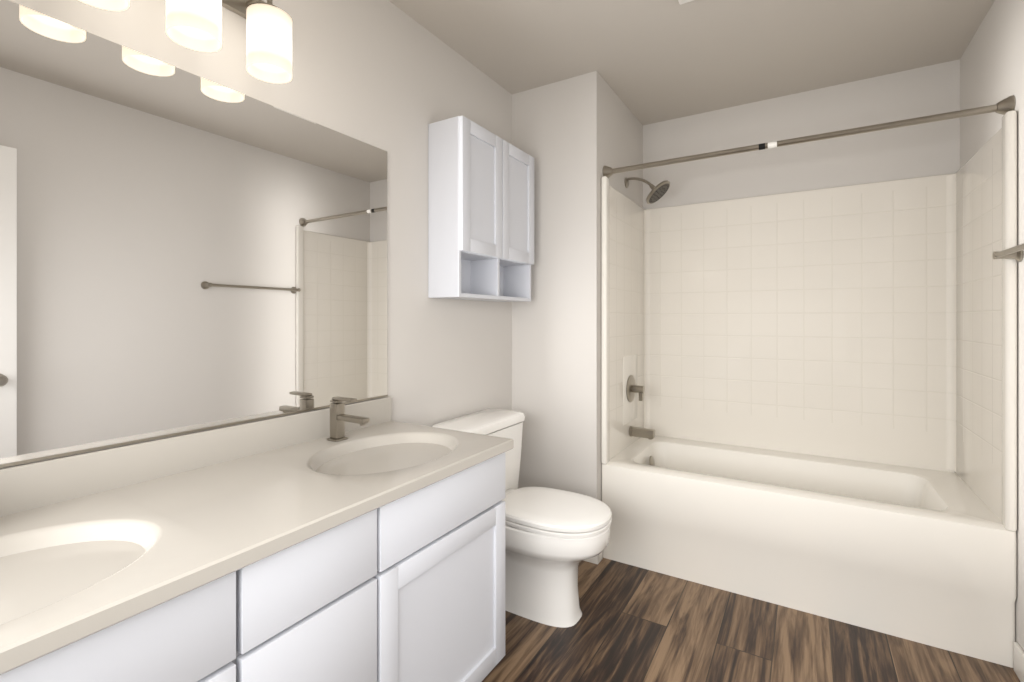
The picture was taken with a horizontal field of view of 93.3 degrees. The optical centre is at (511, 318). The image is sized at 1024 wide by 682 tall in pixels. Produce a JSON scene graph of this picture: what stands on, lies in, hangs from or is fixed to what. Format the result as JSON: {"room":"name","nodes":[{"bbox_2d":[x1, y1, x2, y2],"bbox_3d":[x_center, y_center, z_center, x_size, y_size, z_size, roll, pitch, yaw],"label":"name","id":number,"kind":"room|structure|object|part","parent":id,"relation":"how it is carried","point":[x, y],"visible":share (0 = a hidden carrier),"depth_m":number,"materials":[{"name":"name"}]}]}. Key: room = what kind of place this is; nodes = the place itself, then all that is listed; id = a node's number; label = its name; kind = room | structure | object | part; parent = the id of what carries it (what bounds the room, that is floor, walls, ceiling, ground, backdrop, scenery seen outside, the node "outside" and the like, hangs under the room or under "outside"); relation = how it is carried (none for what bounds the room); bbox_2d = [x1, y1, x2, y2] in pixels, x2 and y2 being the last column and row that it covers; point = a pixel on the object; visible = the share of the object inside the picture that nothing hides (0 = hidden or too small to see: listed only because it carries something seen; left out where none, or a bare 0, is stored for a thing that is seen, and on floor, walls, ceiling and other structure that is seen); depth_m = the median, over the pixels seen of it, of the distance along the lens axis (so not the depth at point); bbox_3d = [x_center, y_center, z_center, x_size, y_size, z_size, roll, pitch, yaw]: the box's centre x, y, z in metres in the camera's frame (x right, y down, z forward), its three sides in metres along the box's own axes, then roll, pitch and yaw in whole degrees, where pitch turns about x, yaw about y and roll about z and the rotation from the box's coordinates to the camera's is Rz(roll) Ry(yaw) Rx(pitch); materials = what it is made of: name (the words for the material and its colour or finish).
{"room":"bathroom","nodes":[
{"label":"bathroom","id":0,"kind":"room"},
{"bbox_2d":[0,0,511,468],"bbox_3d":[-0.709,-0.010,1.581,0.100,2.440,2.765,0,0,31],"label":"wall","id":1,"kind":"structure","parent":0,"point":[391,79],"depth_m":1.91,"materials":[{"name":"grey paint"}]},
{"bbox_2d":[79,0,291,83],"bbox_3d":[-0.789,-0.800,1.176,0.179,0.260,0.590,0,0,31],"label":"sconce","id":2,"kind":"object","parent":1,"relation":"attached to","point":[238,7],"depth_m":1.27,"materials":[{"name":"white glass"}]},
{"bbox_3d":[-0.761,-0.749,1.159,0.112,0.158,0.492,0,0,31],"label":"vanity light sconce shade","id":3,"kind":"part","parent":2,"relation":"part of","materials":[{"name":"white glass"}]},
{"bbox_2d":[0,0,387,467],"bbox_3d":[-0.872,-0.172,1.205,0.009,0.936,1.513,0,0,31],"label":"mirror","id":4,"kind":"object","parent":1,"relation":"attached to","point":[183,252],"visible":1,"depth_m":1.21,"materials":[{"name":"clear glass"}]},
{"bbox_2d":[428,115,533,301],"bbox_3d":[-0.120,-0.460,2.273,0.182,0.740,0.610,0,0,31],"label":"upper cabinet","id":5,"kind":"object","parent":1,"relation":"attached to","point":[480,213],"visible":1,"depth_m":2.10,"materials":[{"name":"white paint"}]},
{"bbox_2d":[512,71,603,500],"bbox_3d":[0.235,-0.010,2.566,0.490,2.440,0.100,0,0,31],"label":"wall","id":6,"kind":"structure","parent":0,"point":[558,131],"depth_m":2.49,"materials":[{"name":"grey paint"}]},
{"bbox_2d":[583,552,601,563],"bbox_3d":[0.226,1.160,2.509,0.471,0.100,0.018,0,0,31],"label":"baseboard","id":7,"kind":"structure","parent":6,"relation":"attached to","point":[598,558],"depth_m":2.39,"materials":[{"name":"white wood"}]},
{"bbox_2d":[604,80,642,207],"bbox_3d":[0.634,-0.010,2.847,0.100,2.440,0.795,0,0,31],"label":"wall","id":8,"kind":"structure","parent":0,"point":[623,136],"depth_m":2.73,"materials":[{"name":"grey paint"}]},
{"bbox_2d":[625,177,669,203],"bbox_3d":[0.763,-0.732,2.725,0.245,0.167,0.162,0,0,31],"label":"shower head","id":9,"kind":"object","parent":8,"relation":"attached to","point":[658,192],"visible":1,"depth_m":2.69},
{"bbox_2d":[603,95,1014,177],"bbox_3d":[1.124,-0.755,2.102,1.508,0.068,0.068,0,0,31],"label":"curtain rod","id":10,"kind":"object","parent":8,"relation":"attached to","point":[1004,106],"visible":0.92,"depth_m":1.98,"materials":[{"name":"silver metal"}]},
{"bbox_2d":[389,0,994,124],"bbox_3d":[0.395,-1.280,1.375,2.200,0.100,3.560,0,0,31],"label":"ceiling","id":11,"kind":"structure","parent":0,"point":[651,61],"depth_m":2.15,"materials":[{"name":"grey paint"}]},
{"bbox_2d":[678,0,693,4],"bbox_3d":[0.693,-1.216,1.673,0.280,0.025,0.280,0,0,31],"label":"ceiling vent","id":12,"kind":"object","parent":11,"relation":"in","point":[682,1],"visible":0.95,"depth_m":1.84,"materials":[{"name":"white plastic"}]},
{"bbox_2d":[482,558,1019,681],"bbox_3d":[0.395,1.260,1.375,2.200,0.100,3.560,0,0,31],"label":"floor","id":13,"kind":"structure","parent":0,"point":[635,624],"depth_m":1.79,"materials":[{"name":"wood"}]},
{"bbox_2d":[0,397,513,681],"bbox_3d":[-0.632,0.754,1.065,0.564,0.912,1.524,0,0,31],"label":"bathroom vanity","id":14,"kind":"object","parent":13,"relation":"on","point":[298,547],"visible":1,"depth_m":1.02,"materials":[{"name":"white paint"}]},
{"bbox_2d":[326,396,369,441],"bbox_3d":[-0.516,0.321,1.531,0.159,0.137,0.048,0,0,31],"label":"faucet","id":15,"kind":"object","parent":14,"relation":"on","point":[339,417],"visible":1,"depth_m":1.54,"materials":[{"name":"silver metal"}]},
{"bbox_2d":[432,409,611,627],"bbox_3d":[0.070,0.829,2.064,0.714,0.762,0.480,0,0,31],"label":"toilet","id":16,"kind":"object","parent":13,"relation":"on","point":[554,538],"visible":0.52,"depth_m":1.93,"materials":[{"name":"white ceramic"}]},
{"bbox_2d":[601,110,1016,667],"bbox_3d":[1.283,0.245,2.364,1.506,1.930,0.743,0,0,31],"label":"shower","id":17,"kind":"object","parent":13,"relation":"on","point":[826,407],"depth_m":2.37,"materials":[{"name":"white plastic"}]},
{"bbox_3d":[0.713,0.400,2.755,0.075,0.156,0.156,0,0,31],"label":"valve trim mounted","id":18,"kind":"part","parent":17,"relation":"part of","materials":[{"name":"silver metal"}]},
{"bbox_2d":[629,426,654,439],"bbox_3d":[0.739,0.645,2.740,0.135,0.060,0.060,0,0,31],"label":"tub spout","id":19,"kind":"object","parent":17,"relation":"attached to","point":[642,432],"visible":1,"depth_m":2.72,"materials":[{"name":"silver metal"}]},
{"bbox_2d":[649,456,654,465],"bbox_3d":[0.786,0.804,2.711,0.020,0.072,0.072,0,0,31],"label":"overflow drain cover","id":20,"kind":"object","parent":17,"relation":"attached to","point":[651,461],"visible":0.71,"depth_m":2.70,"materials":[{"name":"silver metal"}]},
{"bbox_2d":[643,59,959,209],"bbox_3d":[1.503,-0.010,2.726,1.510,2.440,0.100,0,0,31],"label":"wall","id":21,"kind":"structure","parent":0,"point":[920,150],"depth_m":2.59,"materials":[{"name":"grey paint"}]},
{"bbox_2d":[960,0,1023,650],"bbox_3d":[1.292,-0.010,0.830,0.100,2.440,3.560,0,0,31],"label":"wall","id":22,"kind":"structure","parent":0,"point":[992,65],"depth_m":1.75,"materials":[{"name":"grey paint"}]},
{"bbox_2d":[992,243,1023,261],"bbox_3d":[1.530,-0.220,1.387,0.070,0.052,0.692,0,0,31],"label":"towel bar","id":23,"kind":"object","parent":22,"relation":"attached to","point":[1015,253],"visible":1,"depth_m":1.63,"materials":[{"name":"silver metal"}]},
{"bbox_2d":[1014,642,1023,681],"bbox_3d":[1.337,1.160,1.013,0.012,0.100,1.520,0,0,31],"label":"baseboard","id":24,"kind":"structure","parent":22,"relation":"attached to","point":[1018,658],"depth_m":1.62,"materials":[{"name":"white wood"}]}
]}

